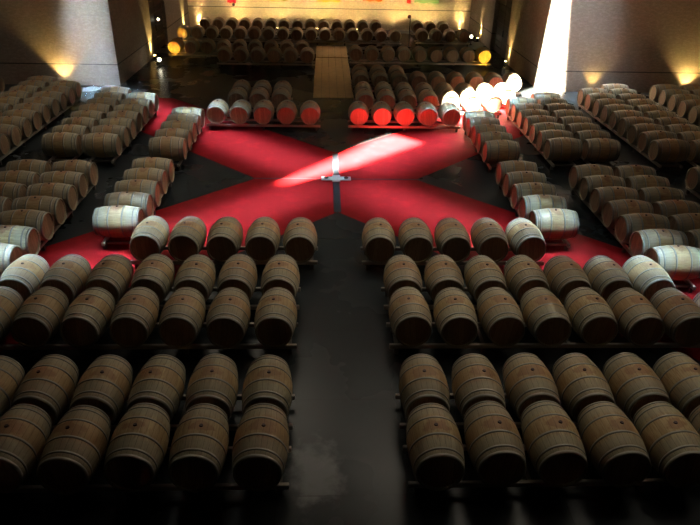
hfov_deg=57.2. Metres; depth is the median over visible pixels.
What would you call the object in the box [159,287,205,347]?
wine barrel
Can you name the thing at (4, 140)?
wine barrel
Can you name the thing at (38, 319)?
wine barrel
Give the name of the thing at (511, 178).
wine barrel
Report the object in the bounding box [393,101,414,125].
wine barrel
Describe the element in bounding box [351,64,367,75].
wine barrel
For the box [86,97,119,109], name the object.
wine barrel
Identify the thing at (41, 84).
wine barrel
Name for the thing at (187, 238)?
wine barrel
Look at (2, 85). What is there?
wine barrel
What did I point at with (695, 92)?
wine barrel
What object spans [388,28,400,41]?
wine barrel
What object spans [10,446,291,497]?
rack
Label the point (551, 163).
rack
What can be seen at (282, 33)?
wine barrel
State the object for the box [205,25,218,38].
wine barrel
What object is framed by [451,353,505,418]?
wine barrel
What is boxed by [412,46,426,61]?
wine barrel
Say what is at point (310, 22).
wine barrel
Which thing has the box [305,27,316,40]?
wine barrel
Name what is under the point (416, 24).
wine barrel
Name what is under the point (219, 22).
wine barrel
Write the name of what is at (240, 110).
wine barrel
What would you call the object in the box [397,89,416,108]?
wine barrel
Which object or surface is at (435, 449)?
wine barrel
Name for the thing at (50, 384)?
wine barrel
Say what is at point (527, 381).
wine barrel
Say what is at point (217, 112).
wine barrel
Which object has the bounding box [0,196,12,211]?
wine barrel
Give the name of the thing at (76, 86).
wine barrel
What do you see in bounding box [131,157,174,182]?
wine barrel
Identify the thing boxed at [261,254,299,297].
wine barrel
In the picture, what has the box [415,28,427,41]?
wine barrel
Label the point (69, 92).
wine barrel
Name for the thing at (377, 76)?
wine barrel
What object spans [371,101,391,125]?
wine barrel
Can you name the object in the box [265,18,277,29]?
wine barrel
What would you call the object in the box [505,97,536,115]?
wine barrel
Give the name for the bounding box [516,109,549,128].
wine barrel
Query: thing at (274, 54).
wine barrel
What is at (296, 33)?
wine barrel
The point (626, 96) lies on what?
wine barrel
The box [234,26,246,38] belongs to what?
wine barrel
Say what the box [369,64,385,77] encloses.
wine barrel
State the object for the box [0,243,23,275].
wine barrel
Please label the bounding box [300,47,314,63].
wine barrel
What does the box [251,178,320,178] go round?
floor strip
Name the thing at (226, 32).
wine barrel
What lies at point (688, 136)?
wine barrel
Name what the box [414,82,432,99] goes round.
wine barrel
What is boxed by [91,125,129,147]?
wine barrel
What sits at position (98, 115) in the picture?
wine barrel
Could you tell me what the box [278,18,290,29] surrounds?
wine barrel
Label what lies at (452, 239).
wine barrel
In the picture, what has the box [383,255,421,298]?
wine barrel
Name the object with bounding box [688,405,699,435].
wine barrel
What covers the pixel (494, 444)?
wine barrel
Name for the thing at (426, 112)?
wine barrel
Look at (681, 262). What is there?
wine barrel
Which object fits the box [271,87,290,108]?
wine barrel
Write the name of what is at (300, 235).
wine barrel
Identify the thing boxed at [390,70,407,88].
wine barrel
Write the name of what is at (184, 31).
wine barrel
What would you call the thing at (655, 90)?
wine barrel
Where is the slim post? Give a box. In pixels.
[406,15,410,46]
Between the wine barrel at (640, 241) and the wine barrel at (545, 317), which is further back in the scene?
the wine barrel at (640, 241)
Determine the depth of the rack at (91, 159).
18.06 m
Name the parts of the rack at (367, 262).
rail, rail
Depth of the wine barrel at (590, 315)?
10.48 m
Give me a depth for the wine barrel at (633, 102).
22.35 m
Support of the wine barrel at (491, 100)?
on the rack at (460, 108)
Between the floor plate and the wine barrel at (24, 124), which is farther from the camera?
the wine barrel at (24, 124)
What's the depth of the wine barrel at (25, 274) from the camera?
11.14 m
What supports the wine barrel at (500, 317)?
on the rack at (396, 346)
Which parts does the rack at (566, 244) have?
rail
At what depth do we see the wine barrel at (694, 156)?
18.48 m
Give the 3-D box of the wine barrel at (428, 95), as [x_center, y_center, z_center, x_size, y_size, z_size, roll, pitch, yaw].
[2.800,-5.832,23.033,0.689,0.702,0.940,0,29,-3]
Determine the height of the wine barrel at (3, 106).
0.702 m
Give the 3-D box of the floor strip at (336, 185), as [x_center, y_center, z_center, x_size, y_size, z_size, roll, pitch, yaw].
[-0.336,-1.691,16.416,0.180,0.006,1.960,0,29,-2]
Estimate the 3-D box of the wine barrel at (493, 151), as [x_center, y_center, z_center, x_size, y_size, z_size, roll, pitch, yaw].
[4.261,-3.129,18.159,0.940,0.701,0.690,0,29,-3]
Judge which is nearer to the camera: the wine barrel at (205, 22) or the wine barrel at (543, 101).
the wine barrel at (543, 101)
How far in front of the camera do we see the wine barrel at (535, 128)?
19.55 m
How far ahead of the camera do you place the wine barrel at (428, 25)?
37.41 m
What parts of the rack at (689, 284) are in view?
rail, rail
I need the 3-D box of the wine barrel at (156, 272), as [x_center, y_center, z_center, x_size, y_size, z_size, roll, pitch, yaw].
[-3.536,0.308,11.529,0.688,0.702,0.940,0,29,-3]
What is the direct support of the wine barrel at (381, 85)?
on the rack at (353, 98)
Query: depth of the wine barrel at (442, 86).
23.71 m
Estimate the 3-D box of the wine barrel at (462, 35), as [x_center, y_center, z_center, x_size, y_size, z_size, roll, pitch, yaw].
[6.229,-12.504,35.395,0.687,0.687,0.940,1,29,-1]
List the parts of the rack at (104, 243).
rail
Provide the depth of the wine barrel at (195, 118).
19.56 m
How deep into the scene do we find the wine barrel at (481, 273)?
11.45 m
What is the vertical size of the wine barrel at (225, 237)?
0.702 m
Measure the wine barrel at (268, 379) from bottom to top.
0.702 m
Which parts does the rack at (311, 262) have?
rail, rail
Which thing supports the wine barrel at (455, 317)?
on the rack at (396, 346)
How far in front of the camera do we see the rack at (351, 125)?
21.36 m
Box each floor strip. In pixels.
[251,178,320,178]
[332,153,338,174]
[333,182,340,211]
[352,179,419,179]
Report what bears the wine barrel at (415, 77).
on the rack at (353, 87)
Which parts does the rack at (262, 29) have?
rail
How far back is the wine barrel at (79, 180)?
15.08 m
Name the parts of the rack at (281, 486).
rail, rail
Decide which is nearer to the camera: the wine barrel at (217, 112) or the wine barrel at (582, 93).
the wine barrel at (217, 112)
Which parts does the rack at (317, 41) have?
rail, rail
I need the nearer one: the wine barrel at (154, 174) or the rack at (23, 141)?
the wine barrel at (154, 174)
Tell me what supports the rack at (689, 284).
on the floor
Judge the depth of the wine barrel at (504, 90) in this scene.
23.74 m
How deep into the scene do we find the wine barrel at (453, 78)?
25.37 m
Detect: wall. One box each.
[0,0,111,85]
[99,0,189,85]
[187,0,471,30]
[468,0,562,90]
[548,0,699,92]
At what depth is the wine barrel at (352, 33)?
34.57 m
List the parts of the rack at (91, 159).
rail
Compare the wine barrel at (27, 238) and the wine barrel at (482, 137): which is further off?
the wine barrel at (482, 137)
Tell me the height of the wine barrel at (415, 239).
0.702 m
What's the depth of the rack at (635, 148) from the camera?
19.98 m
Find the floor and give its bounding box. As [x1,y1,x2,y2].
[0,27,699,524]
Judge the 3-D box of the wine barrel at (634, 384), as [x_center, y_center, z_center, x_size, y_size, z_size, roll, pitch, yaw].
[4.073,1.791,9.155,0.688,0.702,0.940,0,29,-3]
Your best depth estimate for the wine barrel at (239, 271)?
11.27 m
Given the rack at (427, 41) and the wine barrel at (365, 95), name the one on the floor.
the rack at (427, 41)
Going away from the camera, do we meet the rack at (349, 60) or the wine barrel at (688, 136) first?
the wine barrel at (688, 136)
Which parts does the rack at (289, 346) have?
rail, rail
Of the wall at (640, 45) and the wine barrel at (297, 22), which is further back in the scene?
the wine barrel at (297, 22)
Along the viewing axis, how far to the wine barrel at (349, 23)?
37.23 m
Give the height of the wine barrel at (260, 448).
0.702 m
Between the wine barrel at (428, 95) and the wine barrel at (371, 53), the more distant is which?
the wine barrel at (371, 53)
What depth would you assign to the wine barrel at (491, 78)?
25.40 m
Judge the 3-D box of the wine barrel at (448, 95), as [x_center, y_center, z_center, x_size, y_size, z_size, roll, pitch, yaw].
[3.563,-5.818,23.042,0.690,0.702,0.940,0,29,-2]
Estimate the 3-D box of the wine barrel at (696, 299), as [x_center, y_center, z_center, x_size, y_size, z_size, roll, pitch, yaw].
[6.306,0.911,10.864,0.690,0.701,0.940,0,29,-3]
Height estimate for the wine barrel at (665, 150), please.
0.701 m
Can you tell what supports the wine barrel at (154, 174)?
on the rack at (104, 243)
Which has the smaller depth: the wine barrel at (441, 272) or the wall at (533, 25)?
the wine barrel at (441, 272)
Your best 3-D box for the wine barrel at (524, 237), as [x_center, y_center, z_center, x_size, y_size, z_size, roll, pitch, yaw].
[3.625,-0.476,13.280,0.689,0.702,0.940,0,29,-3]
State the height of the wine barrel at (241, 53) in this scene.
0.688 m
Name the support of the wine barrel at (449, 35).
on the rack at (427, 41)
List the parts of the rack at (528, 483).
rail, rail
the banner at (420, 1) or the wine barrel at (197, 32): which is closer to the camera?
the wine barrel at (197, 32)
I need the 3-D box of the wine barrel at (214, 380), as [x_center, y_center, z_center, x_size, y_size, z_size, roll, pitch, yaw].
[-1.907,1.777,8.916,0.689,0.702,0.940,0,29,-3]
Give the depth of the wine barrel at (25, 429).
7.72 m
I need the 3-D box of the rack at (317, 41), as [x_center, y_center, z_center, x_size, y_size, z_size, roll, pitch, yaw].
[-3.263,-12.034,35.008,12.100,0.186,0.690,0,29,-2]
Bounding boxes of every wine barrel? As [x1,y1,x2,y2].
[0,76,4,92]
[0,90,32,98]
[0,96,23,105]
[0,103,12,111]
[0,116,31,138]
[0,124,21,147]
[0,133,9,155]
[0,170,39,186]
[0,182,27,199]
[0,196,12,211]
[0,209,54,240]
[0,225,40,254]
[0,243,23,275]
[0,254,49,300]
[0,286,23,340]
[0,355,24,416]
[0,404,51,493]
[2,109,41,130]
[5,159,51,174]
[9,85,41,93]
[10,354,78,425]
[11,196,65,225]
[11,286,68,347]
[13,103,50,123]
[18,80,49,88]
[23,97,59,116]
[26,75,57,83]
[26,183,77,211]
[32,91,66,110]
[36,405,110,494]
[39,171,87,198]
[39,254,90,304]
[41,132,82,156]
[42,85,74,104]
[49,80,81,99]
[51,124,90,136]
[51,160,97,186]
[60,287,114,347]
[61,117,98,130]
[69,354,132,424]
[70,110,105,121]
[78,103,112,114]
[81,133,121,157]
[84,254,132,303]
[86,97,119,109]
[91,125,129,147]
[92,205,144,237]
[93,91,125,101]
[99,117,135,139]
[100,86,131,98]
[103,403,169,491]
[104,191,153,217]
[106,110,142,131]
[109,287,159,347]
[113,103,147,124]
[114,179,160,206]
[120,98,153,117]
[123,167,167,194]
[127,92,158,111]
[127,354,185,421]
[129,216,169,260]
[130,254,174,303]
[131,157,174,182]
[148,136,186,160]
[155,128,191,150]
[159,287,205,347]
[161,120,196,142]
[167,113,200,134]
[168,38,183,53]
[168,216,205,261]
[168,403,228,491]
[171,106,204,127]
[173,254,215,301]
[177,25,190,38]
[184,38,199,53]
[185,354,238,420]
[191,25,204,38]
[199,17,211,29]
[200,38,215,53]
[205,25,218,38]
[206,99,228,123]
[206,216,242,262]
[206,287,250,347]
[213,17,224,29]
[216,39,230,50]
[217,46,232,62]
[217,254,257,300]
[220,25,232,38]
[226,17,238,29]
[228,87,247,106]
[230,99,251,123]
[232,39,246,51]
[232,79,250,97]
[232,403,288,491]
[233,46,248,62]
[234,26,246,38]
[239,17,250,29]
[242,355,292,416]
[245,217,280,262]
[248,26,260,39]
[248,39,262,51]
[249,87,269,107]
[250,46,265,62]
[252,18,263,29]
[253,80,271,95]
[253,99,273,123]
[254,287,296,347]
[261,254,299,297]
[262,26,274,39]
[264,39,277,53]
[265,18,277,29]
[267,46,281,62]
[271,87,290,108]
[273,80,291,94]
[276,26,288,40]
[276,100,296,124]
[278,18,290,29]
[280,40,293,53]
[283,46,297,62]
[283,217,316,262]
[290,27,302,40]
[292,18,303,28]
[295,40,308,54]
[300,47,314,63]
[300,100,320,124]
[305,19,316,28]
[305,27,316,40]
[318,19,329,29]
[319,27,330,40]
[331,19,342,30]
[333,27,344,41]
[344,19,355,30]
[347,28,358,41]
[348,45,362,60]
[348,101,368,125]
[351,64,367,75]
[352,70,369,85]
[354,81,372,95]
[355,88,374,109]
[357,19,368,31]
[361,28,372,41]
[362,217,395,262]
[364,45,378,61]
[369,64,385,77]
[370,20,381,32]
[371,70,388,87]
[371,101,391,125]
[374,28,386,41]
[374,81,392,96]
[376,88,395,109]
[380,45,394,61]
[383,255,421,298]
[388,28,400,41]
[388,65,403,79]
[388,287,431,346]
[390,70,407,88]
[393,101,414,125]
[394,82,412,98]
[396,46,410,61]
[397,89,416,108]
[398,217,432,262]
[399,354,449,417]
[406,403,464,490]
[409,71,426,89]
[411,20,422,32]
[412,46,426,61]
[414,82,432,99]
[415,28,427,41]
[416,101,437,125]
[418,89,437,107]
[424,21,435,33]
[424,255,463,301]
[427,46,442,62]
[427,71,445,89]
[429,28,441,41]
[433,287,477,346]
[434,82,453,100]
[434,218,470,262]
[436,21,448,33]
[438,102,460,125]
[439,89,459,106]
[443,28,455,42]
[443,46,458,62]
[446,71,464,90]
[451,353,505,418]
[455,82,473,99]
[456,29,469,42]
[459,47,474,62]
[460,90,480,110]
[462,110,494,130]
[463,401,525,487]
[464,255,506,302]
[465,71,483,90]
[466,117,499,137]
[471,124,506,145]
[471,217,508,261]
[475,47,490,62]
[475,83,493,99]
[476,131,512,153]
[477,287,524,346]
[481,90,501,111]
[482,139,519,163]
[483,72,502,88]
[494,83,514,103]
[496,160,537,185]
[502,72,521,91]
[502,171,546,196]
[503,352,560,420]
[504,255,549,302]
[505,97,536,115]
[505,218,545,261]
[510,103,542,121]
[510,182,556,209]
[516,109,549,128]
[518,194,566,218]
[520,287,571,346]
[521,400,587,486]
[522,115,556,135]
[528,208,578,239]
[529,122,564,143]
[530,92,559,101]
[536,129,572,151]
[537,97,567,106]
[543,103,574,113]
[543,137,582,161]
[544,255,591,304]
[550,109,583,119]
[552,353,615,422]
[557,116,591,126]
[564,287,617,345]
[565,122,600,134]
[569,164,613,189]
[573,130,610,141]
[577,87,607,105]
[577,401,651,487]
[578,175,625,201]
[581,138,620,161]
[583,255,633,301]
[584,93,615,111]
[589,186,638,213]
[592,98,624,117]
[600,83,628,90]
[600,104,633,123]
[601,199,653,228]
[602,352,670,422]
[607,287,664,346]
[608,88,636,95]
[608,110,643,129]
[613,165,655,178]
[614,213,669,243]
[616,93,645,101]
[617,116,653,137]
[622,255,675,300]
[624,175,669,189]
[625,99,655,106]
[627,123,664,144]
[629,229,687,256]
[633,401,699,487]
[634,104,666,112]
[637,130,676,152]
[637,187,684,203]
[643,110,676,119]
[645,245,699,279]
[648,138,689,162]
[649,84,679,101]
[650,288,699,346]
[652,199,699,216]
[653,352,699,418]
[654,117,688,126]
[658,89,689,106]
[664,124,699,133]
[667,94,699,112]
[667,213,699,231]
[676,131,699,141]
[677,99,699,118]
[680,84,699,90]
[684,229,699,247]
[685,166,699,191]
[687,139,699,162]
[688,105,699,124]
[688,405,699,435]
[689,89,699,95]
[693,292,699,306]
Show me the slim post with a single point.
(409, 16)
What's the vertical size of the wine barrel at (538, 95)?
0.702 m
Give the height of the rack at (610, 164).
0.186 m
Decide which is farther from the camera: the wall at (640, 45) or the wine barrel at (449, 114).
the wall at (640, 45)
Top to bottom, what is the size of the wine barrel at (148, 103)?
0.702 m
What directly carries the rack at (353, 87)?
on the floor
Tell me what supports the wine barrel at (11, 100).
on the rack
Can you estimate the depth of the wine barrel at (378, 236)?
12.79 m
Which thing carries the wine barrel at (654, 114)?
on the rack at (692, 163)
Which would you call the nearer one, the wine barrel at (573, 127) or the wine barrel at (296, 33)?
the wine barrel at (573, 127)
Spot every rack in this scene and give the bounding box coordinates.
[0,99,80,164]
[0,322,297,354]
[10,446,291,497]
[40,186,95,250]
[48,153,82,164]
[51,394,294,431]
[69,287,300,309]
[89,111,156,165]
[101,183,170,248]
[130,246,317,269]
[168,52,299,58]
[174,128,201,169]
[182,37,400,45]
[205,29,374,34]
[206,118,320,130]
[217,60,314,67]
[348,59,489,67]
[348,120,459,131]
[351,86,520,96]
[353,98,504,106]
[360,247,543,269]
[369,107,501,117]
[381,287,563,314]
[386,322,699,353]
[395,393,577,434]
[403,444,699,494]
[414,40,469,46]
[464,131,496,171]
[498,185,569,249]
[507,116,575,169]
[570,189,695,292]
[578,105,682,170]
[581,158,613,167]
[686,160,699,166]
[686,186,699,198]
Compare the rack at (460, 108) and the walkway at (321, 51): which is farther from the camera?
the walkway at (321, 51)
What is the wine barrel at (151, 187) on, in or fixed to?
on the rack
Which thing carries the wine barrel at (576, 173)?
on the rack at (689, 284)
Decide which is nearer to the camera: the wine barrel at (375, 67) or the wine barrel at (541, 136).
the wine barrel at (541, 136)
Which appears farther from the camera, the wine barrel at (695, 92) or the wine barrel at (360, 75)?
the wine barrel at (360, 75)
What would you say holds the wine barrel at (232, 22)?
on the rack at (262, 29)
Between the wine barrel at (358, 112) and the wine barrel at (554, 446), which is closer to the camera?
the wine barrel at (554, 446)
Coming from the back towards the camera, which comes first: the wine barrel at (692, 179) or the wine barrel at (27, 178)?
the wine barrel at (692, 179)
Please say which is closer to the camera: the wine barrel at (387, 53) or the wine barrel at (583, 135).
the wine barrel at (583, 135)
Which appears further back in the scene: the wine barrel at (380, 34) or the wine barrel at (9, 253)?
the wine barrel at (380, 34)
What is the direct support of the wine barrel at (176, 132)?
on the rack at (178, 165)
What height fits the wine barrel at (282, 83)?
0.702 m
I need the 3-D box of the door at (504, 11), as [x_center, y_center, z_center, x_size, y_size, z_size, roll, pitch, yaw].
[7.870,-12.331,32.484,0.190,3.600,3.200,0,29,-2]
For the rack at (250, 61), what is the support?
on the floor
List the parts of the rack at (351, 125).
rail, rail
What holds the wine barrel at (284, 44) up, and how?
on the rack at (184, 53)
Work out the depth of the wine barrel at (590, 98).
23.03 m
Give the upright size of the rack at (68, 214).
0.186 m
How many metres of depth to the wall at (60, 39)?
25.14 m
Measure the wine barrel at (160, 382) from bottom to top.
0.701 m
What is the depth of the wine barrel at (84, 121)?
18.97 m
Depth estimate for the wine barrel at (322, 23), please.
37.16 m
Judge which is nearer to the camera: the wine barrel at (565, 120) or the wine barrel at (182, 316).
the wine barrel at (182, 316)
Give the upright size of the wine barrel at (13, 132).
0.702 m
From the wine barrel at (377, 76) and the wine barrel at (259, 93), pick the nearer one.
the wine barrel at (259, 93)
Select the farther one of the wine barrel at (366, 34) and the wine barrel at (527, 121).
the wine barrel at (366, 34)
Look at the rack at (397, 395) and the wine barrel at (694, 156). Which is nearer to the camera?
the rack at (397, 395)
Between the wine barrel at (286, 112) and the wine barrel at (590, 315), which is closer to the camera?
the wine barrel at (590, 315)
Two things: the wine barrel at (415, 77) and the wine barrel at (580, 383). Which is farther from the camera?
the wine barrel at (415, 77)
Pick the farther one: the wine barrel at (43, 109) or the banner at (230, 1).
the banner at (230, 1)
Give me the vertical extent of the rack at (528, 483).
0.186 m
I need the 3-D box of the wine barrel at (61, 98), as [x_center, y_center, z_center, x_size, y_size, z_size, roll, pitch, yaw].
[-10.200,-5.479,21.816,0.940,0.702,0.690,0,29,-2]
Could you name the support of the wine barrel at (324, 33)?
on the rack at (317, 41)
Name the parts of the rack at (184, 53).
rail, rail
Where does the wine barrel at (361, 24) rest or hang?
on the rack at (262, 29)
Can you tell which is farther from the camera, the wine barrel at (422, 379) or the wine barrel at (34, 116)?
the wine barrel at (34, 116)
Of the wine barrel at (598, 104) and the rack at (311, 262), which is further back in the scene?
the wine barrel at (598, 104)
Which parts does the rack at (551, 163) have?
rail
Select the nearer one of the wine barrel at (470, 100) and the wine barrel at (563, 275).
the wine barrel at (563, 275)
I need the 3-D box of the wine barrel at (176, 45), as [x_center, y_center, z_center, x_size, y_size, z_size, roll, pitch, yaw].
[-8.403,-10.476,31.042,0.688,0.688,0.940,1,29,-2]
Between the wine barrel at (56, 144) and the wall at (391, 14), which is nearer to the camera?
the wine barrel at (56, 144)
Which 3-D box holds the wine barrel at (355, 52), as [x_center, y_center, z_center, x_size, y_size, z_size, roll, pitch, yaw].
[0.262,-9.926,30.420,0.688,0.688,0.940,0,29,-2]
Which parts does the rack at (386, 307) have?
rail, rail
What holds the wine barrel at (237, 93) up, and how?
on the rack
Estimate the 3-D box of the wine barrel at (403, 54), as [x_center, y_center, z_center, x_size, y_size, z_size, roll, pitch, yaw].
[2.531,-9.918,30.505,0.686,0.686,0.940,0,29,-3]
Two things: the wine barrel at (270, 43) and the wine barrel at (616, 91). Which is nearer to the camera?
the wine barrel at (616, 91)
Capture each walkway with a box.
[313,58,353,97]
[316,46,347,57]
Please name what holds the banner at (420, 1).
attached to the wall at (391, 14)
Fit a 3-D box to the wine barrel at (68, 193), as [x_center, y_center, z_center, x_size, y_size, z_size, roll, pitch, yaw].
[-6.800,-1.485,14.665,0.940,0.702,0.690,0,29,-2]
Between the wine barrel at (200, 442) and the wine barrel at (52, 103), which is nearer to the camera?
the wine barrel at (200, 442)
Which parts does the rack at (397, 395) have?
rail, rail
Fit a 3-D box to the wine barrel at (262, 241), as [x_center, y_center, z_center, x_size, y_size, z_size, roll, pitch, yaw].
[-1.767,-0.480,13.049,0.690,0.702,0.940,1,29,-1]
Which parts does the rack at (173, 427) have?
rail, rail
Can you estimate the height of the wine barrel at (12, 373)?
0.702 m
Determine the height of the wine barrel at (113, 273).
0.701 m
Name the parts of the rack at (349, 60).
rail, rail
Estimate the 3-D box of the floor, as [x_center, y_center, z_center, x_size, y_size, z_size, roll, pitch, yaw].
[-0.492,-3.820,20.515,32.300,0.200,44.500,0,29,-2]
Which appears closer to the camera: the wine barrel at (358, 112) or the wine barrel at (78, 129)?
the wine barrel at (78, 129)
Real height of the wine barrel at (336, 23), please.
0.688 m
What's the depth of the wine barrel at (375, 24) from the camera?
37.29 m
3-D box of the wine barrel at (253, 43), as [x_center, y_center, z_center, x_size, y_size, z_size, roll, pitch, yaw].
[-4.599,-10.481,31.219,0.686,0.686,0.940,0,29,-3]
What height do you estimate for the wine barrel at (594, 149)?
0.702 m
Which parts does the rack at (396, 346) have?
rail, rail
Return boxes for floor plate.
[321,175,350,181]
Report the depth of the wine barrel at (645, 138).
19.04 m
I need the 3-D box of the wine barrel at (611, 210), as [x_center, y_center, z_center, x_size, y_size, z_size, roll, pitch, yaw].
[6.270,-1.090,14.517,0.940,0.702,0.689,0,29,-3]
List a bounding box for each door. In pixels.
[148,0,164,52]
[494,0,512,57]
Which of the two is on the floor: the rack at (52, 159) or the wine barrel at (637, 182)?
the rack at (52, 159)
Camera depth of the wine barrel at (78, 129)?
18.29 m
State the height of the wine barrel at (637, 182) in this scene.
0.702 m
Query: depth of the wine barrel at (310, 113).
20.95 m
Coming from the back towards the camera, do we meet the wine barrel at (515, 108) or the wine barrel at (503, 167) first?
the wine barrel at (515, 108)
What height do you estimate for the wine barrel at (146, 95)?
0.702 m
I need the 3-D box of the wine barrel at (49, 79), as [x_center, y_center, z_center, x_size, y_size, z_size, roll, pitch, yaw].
[-11.377,-6.574,23.764,0.940,0.702,0.690,0,29,-2]
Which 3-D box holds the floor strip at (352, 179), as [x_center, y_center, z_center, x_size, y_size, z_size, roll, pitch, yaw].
[0.982,-2.274,17.539,1.880,0.006,0.060,0,29,-2]
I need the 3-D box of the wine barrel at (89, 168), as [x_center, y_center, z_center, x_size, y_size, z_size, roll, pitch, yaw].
[-6.849,-2.215,15.998,0.940,0.701,0.690,0,29,-2]
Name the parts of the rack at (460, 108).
rail, rail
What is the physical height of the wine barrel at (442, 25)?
0.687 m
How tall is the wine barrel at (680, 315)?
0.702 m
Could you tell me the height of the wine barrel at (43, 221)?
0.702 m
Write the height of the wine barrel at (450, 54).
0.688 m
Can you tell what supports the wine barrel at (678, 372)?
on the rack at (397, 395)
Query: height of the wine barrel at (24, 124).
0.702 m
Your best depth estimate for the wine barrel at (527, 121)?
20.23 m
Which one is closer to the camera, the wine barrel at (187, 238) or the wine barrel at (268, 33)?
the wine barrel at (187, 238)
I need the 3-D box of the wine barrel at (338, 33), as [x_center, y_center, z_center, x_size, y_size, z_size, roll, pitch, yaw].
[-0.604,-12.399,34.902,0.689,0.689,0.940,1,29,-1]
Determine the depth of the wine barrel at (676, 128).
19.69 m
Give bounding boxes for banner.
[227,0,235,5]
[317,0,339,1]
[414,0,438,2]
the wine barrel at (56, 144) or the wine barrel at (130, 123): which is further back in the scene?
the wine barrel at (130, 123)
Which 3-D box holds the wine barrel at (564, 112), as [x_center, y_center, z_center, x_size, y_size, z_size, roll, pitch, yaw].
[7.128,-4.704,21.161,0.940,0.702,0.688,0,29,-3]
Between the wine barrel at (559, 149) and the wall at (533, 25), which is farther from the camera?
the wall at (533, 25)
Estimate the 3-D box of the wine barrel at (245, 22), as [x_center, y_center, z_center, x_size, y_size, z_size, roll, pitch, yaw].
[-6.102,-13.893,37.390,0.688,0.688,0.940,0,29,-3]
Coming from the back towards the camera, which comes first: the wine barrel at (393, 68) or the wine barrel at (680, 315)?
the wine barrel at (393, 68)
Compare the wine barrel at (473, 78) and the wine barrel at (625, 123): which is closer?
the wine barrel at (625, 123)
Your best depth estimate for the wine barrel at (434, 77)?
25.35 m
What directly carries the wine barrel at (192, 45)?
on the rack at (184, 53)
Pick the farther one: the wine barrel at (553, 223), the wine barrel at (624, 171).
the wine barrel at (624, 171)
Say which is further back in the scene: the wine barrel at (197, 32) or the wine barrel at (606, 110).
the wine barrel at (197, 32)
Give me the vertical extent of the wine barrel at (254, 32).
0.686 m
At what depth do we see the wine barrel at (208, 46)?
30.74 m
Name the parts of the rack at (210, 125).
rail, rail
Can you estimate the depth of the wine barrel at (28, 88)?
22.20 m
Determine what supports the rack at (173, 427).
on the floor
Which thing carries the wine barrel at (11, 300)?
on the rack at (289, 346)
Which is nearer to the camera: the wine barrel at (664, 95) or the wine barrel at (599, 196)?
the wine barrel at (599, 196)
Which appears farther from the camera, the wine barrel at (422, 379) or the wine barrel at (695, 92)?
the wine barrel at (695, 92)
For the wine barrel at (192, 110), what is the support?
on the rack at (178, 165)
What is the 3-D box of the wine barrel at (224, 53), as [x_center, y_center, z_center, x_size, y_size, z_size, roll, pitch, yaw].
[-5.765,-9.603,29.563,0.687,0.687,0.940,0,29,-3]
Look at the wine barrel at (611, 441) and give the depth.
7.90 m
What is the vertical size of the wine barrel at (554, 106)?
0.702 m
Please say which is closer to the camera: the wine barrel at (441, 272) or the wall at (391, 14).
the wine barrel at (441, 272)
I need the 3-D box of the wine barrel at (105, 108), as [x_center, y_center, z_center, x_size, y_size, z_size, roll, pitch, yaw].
[-8.131,-4.754,20.580,0.940,0.702,0.688,0,29,-3]
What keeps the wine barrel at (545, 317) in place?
on the rack at (396, 346)
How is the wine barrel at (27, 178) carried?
on the rack
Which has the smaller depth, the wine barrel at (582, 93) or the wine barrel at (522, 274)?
the wine barrel at (522, 274)
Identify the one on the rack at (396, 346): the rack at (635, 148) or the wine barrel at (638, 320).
the wine barrel at (638, 320)
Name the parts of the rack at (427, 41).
rail, rail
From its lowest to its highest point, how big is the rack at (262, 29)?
0.186 m
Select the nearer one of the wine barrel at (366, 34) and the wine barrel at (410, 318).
the wine barrel at (410, 318)
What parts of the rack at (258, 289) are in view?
rail, rail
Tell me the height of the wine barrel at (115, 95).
0.702 m
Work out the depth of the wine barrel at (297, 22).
37.10 m
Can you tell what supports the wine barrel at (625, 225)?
on the rack at (689, 284)
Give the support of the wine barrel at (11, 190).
on the rack
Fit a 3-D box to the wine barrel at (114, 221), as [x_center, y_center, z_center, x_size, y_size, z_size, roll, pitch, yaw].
[-4.900,-0.878,13.639,0.940,0.702,0.690,0,29,-3]
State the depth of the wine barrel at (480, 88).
23.76 m
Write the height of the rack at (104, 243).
0.186 m
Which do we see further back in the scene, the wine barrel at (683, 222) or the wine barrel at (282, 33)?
the wine barrel at (282, 33)
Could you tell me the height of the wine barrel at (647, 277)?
0.702 m
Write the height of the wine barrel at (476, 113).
0.701 m
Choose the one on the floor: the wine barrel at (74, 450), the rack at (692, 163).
the rack at (692, 163)
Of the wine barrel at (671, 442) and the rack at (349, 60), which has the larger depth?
the rack at (349, 60)
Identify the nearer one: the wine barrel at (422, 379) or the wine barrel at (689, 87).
the wine barrel at (422, 379)
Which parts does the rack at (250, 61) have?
rail, rail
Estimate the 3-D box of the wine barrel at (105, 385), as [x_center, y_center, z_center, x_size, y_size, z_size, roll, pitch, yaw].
[-3.412,1.777,8.851,0.690,0.702,0.940,0,29,-2]
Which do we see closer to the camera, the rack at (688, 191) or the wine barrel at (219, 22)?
the rack at (688, 191)
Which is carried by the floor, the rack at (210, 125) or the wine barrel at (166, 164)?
the rack at (210, 125)
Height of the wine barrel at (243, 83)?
0.701 m
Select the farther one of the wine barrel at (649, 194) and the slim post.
the slim post
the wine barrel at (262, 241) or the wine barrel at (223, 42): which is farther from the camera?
the wine barrel at (223, 42)
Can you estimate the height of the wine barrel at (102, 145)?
0.702 m
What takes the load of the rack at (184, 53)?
on the floor
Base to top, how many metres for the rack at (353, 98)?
0.186 m
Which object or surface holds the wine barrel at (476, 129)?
on the rack
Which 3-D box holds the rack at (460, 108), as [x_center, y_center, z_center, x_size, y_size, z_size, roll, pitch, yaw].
[2.798,-5.445,23.229,5.260,0.186,0.690,0,29,-2]
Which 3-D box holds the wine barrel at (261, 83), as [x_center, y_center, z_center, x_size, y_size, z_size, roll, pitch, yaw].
[-3.240,-6.367,23.746,0.689,0.702,0.940,0,29,-2]
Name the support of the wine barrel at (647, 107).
on the rack at (692, 163)
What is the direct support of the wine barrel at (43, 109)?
on the rack at (23, 141)
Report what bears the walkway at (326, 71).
on the floor
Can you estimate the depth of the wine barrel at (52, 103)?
20.93 m
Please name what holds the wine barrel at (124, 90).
on the rack at (52, 159)
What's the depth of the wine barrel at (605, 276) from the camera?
11.54 m

